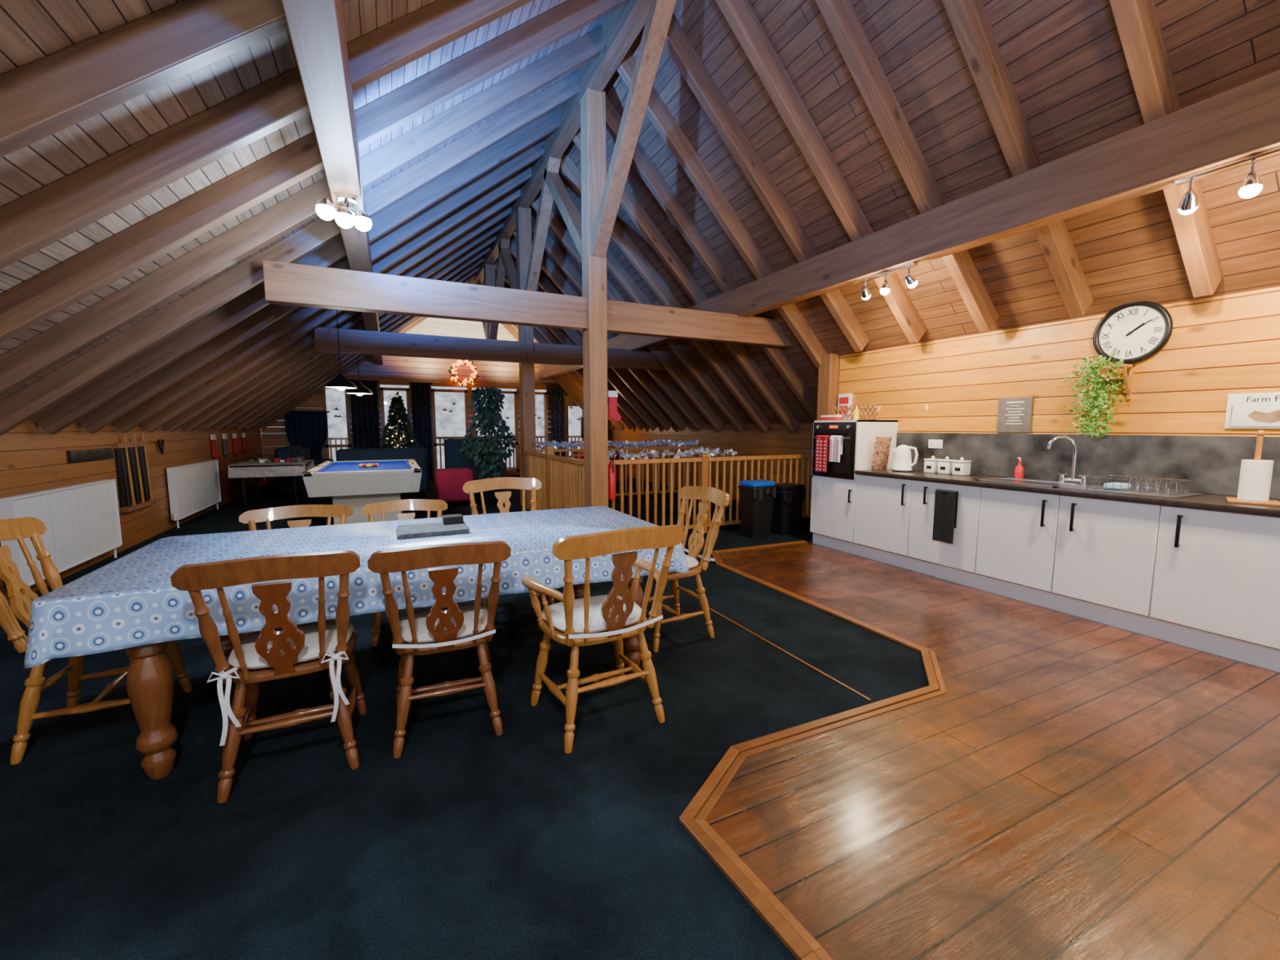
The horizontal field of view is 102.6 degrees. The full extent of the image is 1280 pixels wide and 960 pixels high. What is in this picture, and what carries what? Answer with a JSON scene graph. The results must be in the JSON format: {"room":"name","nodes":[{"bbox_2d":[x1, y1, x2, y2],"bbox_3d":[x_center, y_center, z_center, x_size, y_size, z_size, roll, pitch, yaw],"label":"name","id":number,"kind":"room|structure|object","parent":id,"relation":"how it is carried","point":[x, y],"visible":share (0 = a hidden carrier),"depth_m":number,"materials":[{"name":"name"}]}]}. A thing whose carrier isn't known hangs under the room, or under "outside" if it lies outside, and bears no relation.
{"room":"attic kitchen dining room","nodes":[
{"label":"attic kitchen dining room","id":0,"kind":"room"},
{"bbox_2d":[0,417,265,603],"bbox_3d":[-5.299,0.152,4.644,0.140,1.440,16.100,-3,7,-26],"label":"wall","id":1,"kind":"structure","parent":0,"point":[33,460],"depth_m":5.59,"materials":[{"name":"brown wood"}]},
{"bbox_2d":[66,447,113,462],"bbox_3d":[-5.414,-0.254,5.105,0.084,0.112,0.800,-3,7,-26],"label":"coat rack","id":2,"kind":"object","parent":1,"relation":"attached to","point":[77,455],"visible":1,"depth_m":5.03,"materials":[{"name":"black plastic"}]},
{"bbox_2d":[113,432,156,512],"bbox_3d":[-5.801,-0.110,5.909,0.068,0.860,0.750,-3,7,-26],"label":"cue rack","id":3,"kind":"object","parent":1,"relation":"attached to","point":[134,482],"visible":1,"depth_m":5.84,"materials":[{"name":"brown wood"}]},
{"bbox_2d":[209,434,217,459],"bbox_3d":[-7.112,-0.549,8.579,0.042,0.429,0.202,-3,7,-26],"label":"stocking","id":4,"kind":"object","parent":1,"relation":"attached to","point":[213,437],"visible":0.92,"depth_m":8.52,"materials":[{"name":"red fabric"}]},
{"bbox_2d":[222,433,229,457],"bbox_3d":[-7.395,-0.609,9.162,0.042,0.429,0.202,-3,7,-26],"label":"stocking","id":5,"kind":"object","parent":1,"relation":"attached to","point":[226,454],"visible":1,"depth_m":9.10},
{"bbox_2d":[231,433,238,456],"bbox_3d":[-7.678,-0.670,9.744,0.042,0.429,0.202,-3,7,-26],"label":"stocking","id":6,"kind":"object","parent":1,"relation":"attached to","point":[233,435],"visible":1,"depth_m":9.68,"materials":[{"name":"red fabric"}]},
{"bbox_2d":[0,0,608,400],"bbox_3d":[-3.178,-2.468,5.402,4.831,3.783,16.100,-3,7,-26],"label":"rafters","id":7,"kind":"structure","parent":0,"point":[31,30],"depth_m":2.64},
{"bbox_2d":[324,309,357,390],"bbox_3d":[-3.620,-1.751,6.155,0.342,1.334,0.342,-3,7,-26],"label":"pendant lamp","id":8,"kind":"object","parent":7,"relation":"hanging from","point":[340,382],"visible":1,"depth_m":6.15,"materials":[{"name":"black metal"}]},
{"bbox_2d":[346,311,373,395],"bbox_3d":[-3.994,-1.919,7.240,0.342,1.444,0.342,-3,7,-26],"label":"pendant lamp","id":9,"kind":"object","parent":7,"relation":"hanging from","point":[362,389],"visible":0.98,"depth_m":7.25,"materials":[{"name":"black metal"}]},
{"bbox_2d":[348,379,380,448],"bbox_3d":[-6.710,-1.203,12.576,0.700,2.440,0.092,-3,7,-26],"label":"curtain","id":10,"kind":"object","parent":7,"relation":"hanging from","point":[365,416],"visible":0.58,"depth_m":12.54,"materials":[{"name":"black fabric"}]},
{"bbox_2d":[408,382,434,478],"bbox_3d":[-5.562,-1.260,13.127,0.550,2.440,0.088,-3,7,-26],"label":"curtain","id":11,"kind":"object","parent":7,"relation":"hanging from","point":[420,391],"visible":0.76,"depth_m":13.10,"materials":[{"name":"black fabric"}]},
{"bbox_2d":[0,0,630,435],"bbox_3d":[-3.119,-2.405,5.488,4.781,3.781,15.494,-3,7,-26],"label":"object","id":12,"kind":"structure","parent":0,"point":[220,355],"depth_m":3.73,"materials":[{"name":"wood"}]},
{"bbox_2d":[284,410,329,459],"bbox_3d":[-7.813,-0.775,12.085,0.950,1.690,0.092,-3,7,-26],"label":"curtain","id":13,"kind":"object","parent":12,"relation":"hanging from","point":[308,429],"visible":0.54,"depth_m":12.05,"materials":[{"name":"blue fabric"}]},
{"bbox_2d":[280,0,382,364],"bbox_3d":[-2.985,-2.271,5.517,0.180,0.320,16.100,-3,7,-26],"label":"beam","id":14,"kind":"structure","parent":12,"relation":"attached to","point":[316,28],"depth_m":2.44,"materials":[{"name":"brown wood"}]},
{"bbox_2d":[315,192,372,231],"bbox_3d":[-1.953,-1.770,3.432,0.270,0.246,0.320,1,6,9],"label":"ceiling light","id":15,"kind":"object","parent":14,"relation":"attached to","point":[345,215],"visible":1,"depth_m":3.34,"materials":[{"name":"silver metal"}]},
{"bbox_2d":[548,386,564,456],"bbox_3d":[-2.342,-1.421,14.674,0.500,2.440,0.092,-3,7,-26],"label":"curtain","id":16,"kind":"object","parent":12,"relation":"hanging from","point":[557,393],"visible":0.71,"depth_m":14.62,"materials":[{"name":"black fabric"}]},
{"bbox_2d":[471,0,651,284],"bbox_3d":[-1.003,-4.200,6.278,0.160,0.320,16.100,-3,7,-26],"label":"ridge beam","id":17,"kind":"structure","parent":12,"relation":"attached to","point":[621,27],"depth_m":5.27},
{"bbox_2d":[607,390,621,421],"bbox_3d":[-0.278,-0.808,5.609,0.155,0.330,0.032,-3,7,-26],"label":"stocking","id":18,"kind":"object","parent":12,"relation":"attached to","point":[613,414],"visible":1,"depth_m":5.59,"materials":[{"name":"red fabric"}]},
{"bbox_2d":[538,69,1279,379],"bbox_3d":[0.712,-2.266,7.312,0.150,0.340,16.100,-3,7,-26],"label":"beam","id":19,"kind":"structure","parent":12,"relation":"attached to","point":[1242,121],"depth_m":3.28,"materials":[{"name":"brown wood"}]},
{"bbox_2d":[857,262,918,300],"bbox_3d":[2.131,-1.696,4.431,0.124,0.200,0.560,-3,7,-26],"label":"track light","id":20,"kind":"object","parent":19,"relation":"attached to","point":[911,282],"visible":1,"depth_m":4.40,"materials":[{"name":"silver metal"}]},
{"bbox_2d":[1173,146,1279,214],"bbox_3d":[3.044,-1.501,2.550,0.124,0.200,0.560,-3,7,-26],"label":"track light","id":21,"kind":"object","parent":19,"relation":"attached to","point":[1251,185],"visible":1,"depth_m":2.58,"materials":[{"name":"silver metal"}]},
{"bbox_2d":[261,317,578,484],"bbox_3d":[-4.980,-2.536,13.575,8.400,4.945,0.120,-3,7,-26],"label":"wall","id":22,"kind":"structure","parent":0,"point":[394,370],"depth_m":13.29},
{"bbox_2d":[321,387,351,461],"bbox_3d":[-7.378,-1.163,12.525,0.550,2.230,0.130,-3,7,-26],"label":"window","id":23,"kind":"structure","parent":22,"relation":"in","point":[335,401],"depth_m":12.49,"materials":[{"name":"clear glass"}]},
{"bbox_2d":[380,386,410,448],"bbox_3d":[-6.202,-1.221,13.090,0.660,2.230,0.130,-3,7,-26],"label":"window","id":24,"kind":"structure","parent":22,"relation":"in","point":[386,393],"depth_m":12.96,"materials":[{"name":"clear glass"}]},
{"bbox_2d":[431,388,469,469],"bbox_3d":[-5.027,-1.280,13.654,0.890,2.230,0.130,-3,7,-26],"label":"window","id":25,"kind":"structure","parent":22,"relation":"in","point":[449,406],"depth_m":13.59,"materials":[{"name":"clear glass"}]},
{"bbox_2d":[447,360,479,387],"bbox_3d":[-4.645,-2.857,13.504,0.794,0.848,0.182,-3,7,-26],"label":"wreath","id":26,"kind":"object","parent":22,"relation":"attached to","point":[473,367],"visible":0.99,"depth_m":13.50,"materials":[{"name":"orange plant"}]},
{"bbox_2d":[471,390,519,471],"bbox_3d":[-3.978,-1.332,14.158,1.200,2.230,0.130,-3,7,-26],"label":"window","id":27,"kind":"structure","parent":22,"relation":"in","point":[509,412],"depth_m":14.30,"materials":[{"name":"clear glass"}]},
{"bbox_2d":[534,391,547,453],"bbox_3d":[-2.988,-1.381,14.633,0.700,2.230,0.130,-3,7,-26],"label":"window","id":28,"kind":"structure","parent":22,"relation":"in","point":[540,397],"depth_m":14.66,"materials":[{"name":"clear glass"}]},
{"bbox_2d":[564,392,583,457],"bbox_3d":[-1.907,-1.435,15.152,0.600,2.230,0.130,-3,7,-26],"label":"window","id":29,"kind":"structure","parent":22,"relation":"in","point":[573,414],"depth_m":15.11,"materials":[{"name":"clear glass"}]},
{"bbox_2d":[0,475,928,959],"bbox_3d":[-1.497,0.717,6.660,8.800,0.100,16.300,-3,7,-26],"label":"floor","id":30,"kind":"structure","parent":0,"point":[473,842],"depth_m":1.86,"materials":[{"name":"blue carpet"}]},
{"bbox_2d":[0,479,122,588],"bbox_3d":[-5.103,0.474,4.566,0.114,0.815,1.690,-3,7,-26],"label":"radiator","id":31,"kind":"object","parent":30,"relation":"on","point":[82,521],"visible":0.8,"depth_m":4.54,"materials":[{"name":"white metal"}]},
{"bbox_2d":[0,516,192,764],"bbox_3d":[-2.469,0.641,2.273,0.578,0.962,0.530,-3,7,-26],"label":"dining chair","id":32,"kind":"object","parent":30,"relation":"on","point":[21,596],"visible":0.5,"depth_m":2.19,"materials":[{"name":"brown wood"}]},
{"bbox_2d":[166,459,221,528],"bbox_3d":[-6.571,0.161,7.590,0.114,0.815,1.940,-3,7,-26],"label":"radiator","id":33,"kind":"object","parent":30,"relation":"on","point":[193,487],"visible":1,"depth_m":7.36,"materials":[{"name":"white metal"}]},
{"bbox_2d":[169,550,366,803],"bbox_3d":[-1.391,0.689,2.043,0.546,0.914,0.578,-3,7,-26],"label":"dining chair","id":34,"kind":"object","parent":30,"relation":"on","point":[283,648],"visible":1,"depth_m":1.88,"materials":[{"name":"brown wood"}]},
{"bbox_2d":[227,456,314,510],"bbox_3d":[-6.340,0.015,8.925,1.040,0.830,1.140,-3,7,-26],"label":"foosball table","id":35,"kind":"object","parent":30,"relation":"on","point":[277,467],"visible":1,"depth_m":8.51,"materials":[{"name":"grey wood"}]},
{"bbox_2d":[239,504,353,639],"bbox_3d":[-2.143,0.607,3.208,0.625,0.837,0.578,-3,7,-26],"label":"dining chair","id":36,"kind":"object","parent":30,"relation":"on","point":[251,517],"visible":0.12,"depth_m":3.38,"materials":[{"name":"brown wood"}]},
{"bbox_2d":[274,444,333,497],"bbox_3d":[-6.910,-0.228,10.689,0.870,0.950,1.600,-3,7,-26],"label":"sofa","id":37,"kind":"object","parent":30,"relation":"on","point":[284,483],"visible":0.33,"depth_m":9.93,"materials":[{"name":"blue fabric"}]},
{"bbox_2d":[302,458,422,524],"bbox_3d":[-3.753,0.198,7.130,1.270,0.836,2.220,-3,7,-26],"label":"pool table","id":38,"kind":"object","parent":30,"relation":"on","point":[356,484],"visible":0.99,"depth_m":6.30,"materials":[{"name":"white wood"}]},
{"bbox_2d":[336,447,428,497],"bbox_3d":[-4.922,-0.145,9.887,1.500,0.950,0.870,-3,7,-26],"label":"sofa","id":39,"kind":"object","parent":30,"relation":"on","point":[420,454],"visible":0.38,"depth_m":9.53,"materials":[{"name":"blue fabric"}]},
{"bbox_2d":[125,576,644,779],"bbox_3d":[-1.170,0.686,2.830,2.500,0.752,1.120,-3,7,-26],"label":"dining table","id":40,"kind":"object","parent":30,"relation":"on","point":[150,676],"visible":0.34,"depth_m":1.95,"materials":[{"name":"brown wood"}]},
{"bbox_2d":[22,506,688,668],"bbox_3d":[-1.166,0.410,2.810,2.646,0.212,1.273,-3,7,-26],"label":"tablecloth","id":41,"kind":"object","parent":40,"relation":"on","point":[131,601],"visible":0.73,"depth_m":2.24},
{"bbox_2d":[395,521,470,538],"bbox_3d":[-1.178,0.279,2.912,0.372,0.023,0.290,-3,7,-26],"label":"placemats","id":42,"kind":"object","parent":41,"relation":"on","point":[422,530],"visible":0.84,"depth_m":2.85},
{"bbox_2d":[441,513,463,524],"bbox_3d":[-1.111,0.232,3.042,0.110,0.039,0.112,-3,7,-26],"label":"coasters","id":43,"kind":"object","parent":42,"relation":"on","point":[451,518],"visible":1,"depth_m":3.00,"materials":[{"name":"black plastic"}]},
{"bbox_2d":[378,391,419,448],"bbox_3d":[-5.401,-0.907,11.476,1.176,2.137,1.189,-3,7,-26],"label":"tree","id":44,"kind":"object","parent":30,"relation":"on","point":[397,415],"visible":0.52,"depth_m":11.32,"materials":[{"name":"green plant"}]},
{"bbox_2d":[361,498,447,646],"bbox_3d":[-1.563,0.579,3.476,0.551,0.837,0.578,-3,7,-26],"label":"dining chair","id":45,"kind":"object","parent":30,"relation":"on","point":[370,510],"visible":0.19,"depth_m":3.63,"materials":[{"name":"brown wood"}]},
{"bbox_2d":[367,540,511,758],"bbox_3d":[-0.868,0.671,2.284,0.530,0.900,0.579,-2,6,-22],"label":"dining chair","id":46,"kind":"object","parent":30,"relation":"on","point":[446,626],"visible":1,"depth_m":2.12,"materials":[{"name":"brown wood"}]},
{"bbox_2d":[434,467,474,505],"bbox_3d":[-3.232,0.119,8.938,0.600,0.620,0.600,-3,7,-26],"label":"chair","id":47,"kind":"object","parent":30,"relation":"on","point":[449,482],"visible":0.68,"depth_m":8.66,"materials":[{"name":"fabric"}]},
{"bbox_2d":[444,438,506,491],"bbox_3d":[-3.258,-0.267,10.235,1.000,1.120,0.870,0,6,-3],"label":"armchair","id":48,"kind":"object","parent":30,"relation":"on","point":[453,457],"visible":0.19,"depth_m":9.77,"materials":[{"name":"blue fabric"}]},
{"bbox_2d":[458,386,515,506],"bbox_3d":[-2.563,-0.567,8.764,0.925,2.020,0.897,3,7,27],"label":"potted ficus","id":49,"kind":"object","parent":30,"relation":"on","point":[486,415],"visible":0.94,"depth_m":8.63,"materials":[{"name":"green plant"}]},
{"bbox_2d":[462,476,554,608],"bbox_3d":[-0.963,0.482,3.813,0.594,0.962,0.578,-3,7,-26],"label":"dining chair","id":50,"kind":"object","parent":30,"relation":"on","point":[480,486],"visible":0.23,"depth_m":3.97,"materials":[{"name":"brown wood"}]},
{"bbox_2d":[515,206,536,509],"bbox_3d":[-1.833,-1.885,8.293,0.200,4.740,0.220,-3,7,-26],"label":"support post","id":51,"kind":"object","parent":30,"relation":"on","point":[522,215],"depth_m":8.20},
{"bbox_2d":[314,326,666,370],"bbox_3d":[-1.865,-2.053,8.260,5.730,0.320,0.140,-3,7,-26],"label":"tie beam","id":52,"kind":"structure","parent":51,"relation":"attached to","point":[326,339],"depth_m":7.76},
{"bbox_2d":[497,156,561,291],"bbox_3d":[-1.833,-3.482,8.127,0.150,1.738,3.586,-3,7,-26],"label":"braces","id":53,"kind":"object","parent":51,"relation":"attached to","point":[553,165],"depth_m":7.29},
{"bbox_2d":[527,445,584,510],"bbox_3d":[-1.206,0.079,7.098,0.110,1.080,2.650,-3,7,-26],"label":"wooden partition","id":54,"kind":"object","parent":30,"relation":"on","point":[562,478],"visible":0.65,"depth_m":6.90,"materials":[{"name":"brown wood"}]},
{"bbox_2d":[571,417,613,455],"bbox_3d":[-1.254,-0.910,14.060,1.200,1.610,0.450,-5,8,-43],"label":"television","id":55,"kind":"object","parent":30,"relation":"on","point":[575,453],"visible":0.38,"depth_m":13.68,"materials":[{"name":"black plastic"}]},
{"bbox_2d":[580,87,608,506],"bbox_3d":[-0.485,-1.597,5.516,0.200,4.740,0.220,-3,7,-26],"label":"support post","id":56,"kind":"object","parent":30,"relation":"on","point":[593,103],"depth_m":5.41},
{"bbox_2d":[262,259,792,347],"bbox_3d":[-0.517,-1.765,5.483,5.730,0.320,0.140,-3,7,-26],"label":"tie beam","id":57,"kind":"structure","parent":56,"relation":"attached to","point":[291,284],"depth_m":4.95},
{"bbox_2d":[541,0,676,257],"bbox_3d":[-0.485,-3.194,5.350,0.150,1.738,3.586,-3,7,-26],"label":"braces","id":58,"kind":"object","parent":56,"relation":"attached to","point":[660,12],"depth_m":4.58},
{"bbox_2d":[568,444,627,485],"bbox_3d":[-1.047,-0.394,12.290,0.870,0.950,1.800,-3,7,-26],"label":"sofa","id":59,"kind":"object","parent":30,"relation":"on","point":[582,456],"visible":0.06,"depth_m":11.62,"materials":[{"name":"fabric"}]},
{"bbox_2d":[521,524,684,753],"bbox_3d":[-0.175,0.642,2.338,0.645,0.948,0.579,-3,7,-29],"label":"armchair","id":60,"kind":"object","parent":30,"relation":"on","point":[588,620],"visible":1,"depth_m":2.19,"materials":[{"name":"brown wood"}]},
{"bbox_2d":[518,445,702,506],"bbox_3d":[-0.407,-0.151,9.555,3.655,1.030,0.110,-3,7,-26],"label":"stair railing","id":61,"kind":"object","parent":30,"relation":"on","point":[658,448],"visible":0.38,"depth_m":9.76,"materials":[{"name":"brown wood"}]},
{"bbox_2d":[536,439,699,449],"bbox_3d":[-0.340,-0.658,9.535,3.402,0.212,0.189,-3,7,-26],"label":"tinsel garland","id":62,"kind":"object","parent":61,"relation":"attached to","point":[672,443],"visible":0.82,"depth_m":9.57,"materials":[{"name":"silver metal"}]},
{"bbox_2d":[644,485,729,652],"bbox_3d":[0.231,0.533,3.364,0.579,0.953,0.530,-3,7,-28],"label":"dining chair","id":63,"kind":"object","parent":30,"relation":"on","point":[719,497],"visible":0.56,"depth_m":3.31,"materials":[{"name":"brown wood"}]},
{"bbox_2d":[608,453,812,533],"bbox_3d":[1.094,0.156,6.687,3.460,1.010,0.110,-3,7,-26],"label":"stair railing","id":64,"kind":"object","parent":30,"relation":"on","point":[704,462],"visible":0.51,"depth_m":6.49,"materials":[{"name":"brown wood"}]},
{"bbox_2d":[608,446,737,460],"bbox_3d":[0.386,-0.324,6.293,1.906,0.171,0.185,-3,7,-26],"label":"tinsel garland","id":65,"kind":"object","parent":64,"relation":"on","point":[653,453],"visible":0.97,"depth_m":6.29,"materials":[{"name":"silver metal"}]},
{"bbox_2d":[737,479,776,538],"bbox_3d":[1.440,0.354,6.334,0.360,0.690,0.299,-3,7,-28],"label":"waste bin","id":66,"kind":"object","parent":30,"relation":"on","point":[757,496],"visible":1,"depth_m":6.24,"materials":[{"name":"black plastic"}]},
{"bbox_2d":[770,482,805,536],"bbox_3d":[1.845,0.366,6.509,0.382,0.630,0.316,-3,7,-28],"label":"waste bin","id":67,"kind":"object","parent":30,"relation":"on","point":[788,503],"visible":0.9,"depth_m":6.40,"materials":[{"name":"black plastic"}]},
{"bbox_2d":[679,540,946,959],"bbox_3d":[0.974,1.077,2.616,1.575,0.017,7.024,0,6,3],"label":"trim","id":68,"kind":"structure","parent":30,"relation":"on","point":[802,944],"depth_m":2.01,"materials":[{"name":"brown wood"}]},
{"bbox_2d":[483,263,495,338],"bbox_3d":[-3.181,-3.665,10.915,0.200,1.740,0.220,-3,7,-26],"label":"support post","id":69,"kind":"object","parent":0,"point":[489,270],"depth_m":10.77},
{"bbox_2d":[481,238,510,339],"bbox_3d":[-3.181,-3.769,10.904,0.150,1.738,3.586,-3,7,-26],"label":"braces","id":70,"kind":"object","parent":69,"relation":"attached to","point":[500,272],"depth_m":9.81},
{"bbox_2d":[608,459,616,499],"bbox_3d":[-0.320,-0.010,5.703,0.110,0.444,0.114,2,6,17],"label":"fire extinguisher","id":71,"kind":"object","parent":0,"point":[611,468],"visible":0.91,"depth_m":5.67,"materials":[{"name":"red metal"}]},
{"bbox_2d":[608,423,813,513],"bbox_3d":[1.040,-0.500,11.126,0.140,1.400,9.880,-3,7,-26],"label":"wall","id":72,"kind":"structure","parent":0,"point":[777,439],"depth_m":9.46,"materials":[{"name":"brown wood"}]},
{"bbox_2d":[817,353,840,420],"bbox_3d":[2.322,-0.418,6.359,0.200,2.220,0.190,-3,7,-26],"label":"post","id":73,"kind":"object","parent":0,"point":[828,382],"visible":0.44,"depth_m":6.20,"materials":[{"name":"brown wood"}]},
{"bbox_2d":[495,0,1279,425],"bbox_3d":[0.724,-2.632,7.279,3.835,3.835,16.100,-3,7,-26],"label":"ceiling","id":74,"kind":"structure","parent":0,"point":[1065,61],"depth_m":3.78,"materials":[{"name":"wood"}]},
{"bbox_2d":[480,0,1223,432],"bbox_3d":[0.609,-2.575,7.279,0.180,5.204,15.500,-49,23,-13],"label":"rafters","id":75,"kind":"object","parent":74,"relation":"attached to","point":[1137,21],"depth_m":4.55,"materials":[{"name":"wood"}]},
{"bbox_2d":[694,540,1279,959],"bbox_3d":[1.952,1.075,2.695,4.050,0.006,6.130,-3,7,-26],"label":"floor","id":76,"kind":"structure","parent":0,"point":[1077,788],"depth_m":1.88,"materials":[{"name":"brown wood"}]},
{"bbox_2d":[809,474,1279,672],"bbox_3d":[3.365,0.541,3.643,0.635,0.860,5.300,-3,7,-26],"label":"base cabinet","id":77,"kind":"object","parent":76,"relation":"on","point":[1206,580],"visible":1,"depth_m":3.52,"materials":[{"name":"white wood"}]},
{"bbox_2d":[932,488,958,543],"bbox_3d":[2.630,0.309,4.423,0.042,0.452,0.180,-3,7,-26],"label":"hand towel","id":78,"kind":"object","parent":77,"relation":"hanging from","point":[945,508],"visible":1,"depth_m":4.41,"materials":[{"name":"black fabric"}]},
{"bbox_2d":[854,468,1279,516],"bbox_3d":[3.503,0.121,3.318,0.629,0.038,4.675,-3,7,-26],"label":"countertop","id":79,"kind":"structure","parent":77,"relation":"on","point":[1206,501],"depth_m":3.47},
{"bbox_2d":[811,419,897,479],"bbox_3d":[2.337,-0.347,5.665,0.658,0.618,0.618,-3,7,-26],"label":"coffee machine","id":80,"kind":"object","parent":79,"relation":"on","point":[859,436],"visible":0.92,"depth_m":5.38,"materials":[{"name":"black plastic"}]},
{"bbox_2d":[814,435,829,471],"bbox_3d":[1.998,-0.290,5.628,0.044,0.397,0.160,-3,7,-26],"label":"tea towel","id":81,"kind":"object","parent":80,"relation":"hanging from","point":[822,445],"visible":1,"depth_m":5.61,"materials":[{"name":"red fabric"}]},
{"bbox_2d":[819,414,843,420],"bbox_3d":[2.110,-0.687,5.664,0.100,0.055,0.240,-3,7,-26],"label":"book stack","id":82,"kind":"object","parent":80,"relation":"on","point":[833,417],"visible":1,"depth_m":5.59,"materials":[{"name":"red paper"}]},
{"bbox_2d":[829,435,843,462],"bbox_3d":[2.080,-0.333,5.452,0.044,0.277,0.140,-3,7,-26],"label":"tea towel","id":83,"kind":"object","parent":80,"relation":"hanging from","point":[836,442],"visible":1,"depth_m":5.44,"materials":[{"name":"white fabric"}]},
{"bbox_2d":[837,393,853,419],"bbox_3d":[2.438,-0.874,6.106,0.045,0.300,0.180,-3,7,-26],"label":"box","id":84,"kind":"object","parent":80,"relation":"on","point":[844,399],"visible":0.59,"depth_m":6.08,"materials":[{"name":"white cardboard"}]},
{"bbox_2d":[831,404,878,420],"bbox_3d":[2.334,-0.736,5.608,0.232,0.168,0.466,-3,7,-26],"label":"wine rack","id":85,"kind":"object","parent":80,"relation":"on","point":[864,407],"visible":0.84,"depth_m":5.49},
{"bbox_2d":[871,436,891,469],"bbox_3d":[2.493,-0.277,5.301,0.220,0.338,0.059,-3,7,-26],"label":"cutting board","id":86,"kind":"object","parent":79,"relation":"on","point":[882,444],"visible":1,"depth_m":5.29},
{"bbox_2d":[891,442,918,471],"bbox_3d":[2.628,-0.230,5.104,0.203,0.290,0.193,1,6,11],"label":"electric kettle","id":87,"kind":"object","parent":79,"relation":"on","point":[903,458],"visible":1,"depth_m":5.05,"materials":[{"name":"plastic"}]},
{"bbox_2d":[924,455,942,473],"bbox_3d":[2.842,-0.154,4.981,0.114,0.165,0.114,-3,7,-26],"label":"canister","id":88,"kind":"object","parent":79,"relation":"on","point":[931,465],"visible":0.87,"depth_m":4.94,"materials":[{"name":"white ceramic"}]},
{"bbox_2d":[937,456,956,474],"bbox_3d":[2.903,-0.141,4.855,0.114,0.165,0.114,-3,7,-26],"label":"canister","id":89,"kind":"object","parent":79,"relation":"on","point":[944,466],"visible":0.86,"depth_m":4.82,"materials":[{"name":"white ceramic"}]},
{"bbox_2d":[951,457,971,475],"bbox_3d":[2.964,-0.128,4.730,0.114,0.165,0.114,-3,7,-26],"label":"canister","id":90,"kind":"object","parent":79,"relation":"on","point":[962,467],"visible":1,"depth_m":4.69,"materials":[{"name":"white ceramic"}]},
{"bbox_2d":[1046,435,1089,484],"bbox_3d":[3.291,-0.158,3.940,0.224,0.369,0.209,-3,7,-26],"label":"tap","id":91,"kind":"object","parent":79,"relation":"on","point":[1083,480],"visible":1,"depth_m":3.96,"materials":[{"name":"silver metal"}]},
{"bbox_2d":[974,476,1204,497],"bbox_3d":[3.251,0.043,3.826,0.440,0.010,1.220,-3,7,-26],"label":"sink","id":92,"kind":"object","parent":79,"relation":"in","point":[1077,486],"visible":0.88,"depth_m":3.74,"materials":[{"name":"metal"}]},
{"bbox_2d":[1013,457,1023,478],"bbox_3d":[3.209,-0.104,4.338,0.064,0.178,0.064,-3,7,-26],"label":"soap dispenser","id":93,"kind":"object","parent":92,"relation":"on","point":[1019,470],"visible":1,"depth_m":4.32,"materials":[{"name":"red plastic"}]},
{"bbox_2d":[1088,475,1191,494],"bbox_3d":[3.389,0.025,3.490,0.285,0.094,0.423,-3,7,-26],"label":"dish rack","id":94,"kind":"object","parent":92,"relation":"on","point":[1114,486],"visible":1,"depth_m":3.49,"materials":[{"name":"silver metal"}]},
{"bbox_2d":[1226,430,1279,506],"bbox_3d":[3.583,-0.076,2.982,0.200,0.423,0.200,-5,8,-43],"label":"paper towel holder","id":95,"kind":"object","parent":79,"relation":"on","point":[1255,474],"visible":1,"depth_m":2.96,"materials":[{"name":"paper"}]},
{"bbox_2d":[838,286,1279,436],"bbox_3d":[4.090,-0.135,3.724,0.800,2.200,6.340,-3,7,-26],"label":"wall","id":96,"kind":"structure","parent":0,"point":[1217,348],"depth_m":4.09,"materials":[{"name":"brown wood"}]},
{"bbox_2d":[996,396,1033,432],"bbox_3d":[3.257,-0.563,4.464,0.018,0.300,0.270,-3,7,-26],"label":"wall sign","id":97,"kind":"object","parent":96,"relation":"attached to","point":[1014,414],"visible":1,"depth_m":4.45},
{"bbox_2d":[896,432,1279,499],"bbox_3d":[3.777,-0.102,3.428,0.021,0.383,4.675,-3,7,-26],"label":"backsplash","id":98,"kind":"structure","parent":96,"relation":"attached to","point":[1212,464],"depth_m":3.85,"materials":[{"name":"stone"}]},
{"bbox_2d":[928,439,942,448],"bbox_3d":[2.941,-0.359,5.108,0.009,0.086,0.145,-3,7,-26],"label":"power socket","id":99,"kind":"object","parent":98,"relation":"attached to","point":[932,443],"visible":1,"depth_m":5.11,"materials":[{"name":"white plastic"}]},
{"bbox_2d":[1062,353,1134,439],"bbox_3d":[3.397,-0.624,3.860,0.284,0.636,0.418,-3,7,-26],"label":"ivy","id":100,"kind":"object","parent":96,"relation":"attached to","point":[1104,373],"visible":1,"depth_m":3.81,"materials":[{"name":"green plant"}]},
{"bbox_2d":[1093,301,1173,364],"bbox_3d":[3.570,-1.071,3.732,0.039,0.447,0.447,-3,7,-26],"label":"wall clock","id":101,"kind":"object","parent":96,"relation":"attached to","point":[1137,331],"visible":0.97,"depth_m":3.72,"materials":[{"name":"black metal"}]},
{"bbox_2d":[1224,391,1279,428],"bbox_3d":[3.891,-0.428,3.156,0.020,0.220,0.390,-3,7,-26],"label":"wall sign","id":102,"kind":"object","parent":96,"relation":"attached to","point":[1258,410],"visible":1,"depth_m":3.22,"materials":[{"name":"white plastic"}]},
{"label":"outside","id":103,"kind":"structure","parent":0,"visible":0},
{"bbox_2d":[260,385,551,446],"bbox_3d":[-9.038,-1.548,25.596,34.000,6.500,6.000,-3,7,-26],"label":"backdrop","id":104,"kind":"structure","parent":103,"point":[384,386],"depth_m":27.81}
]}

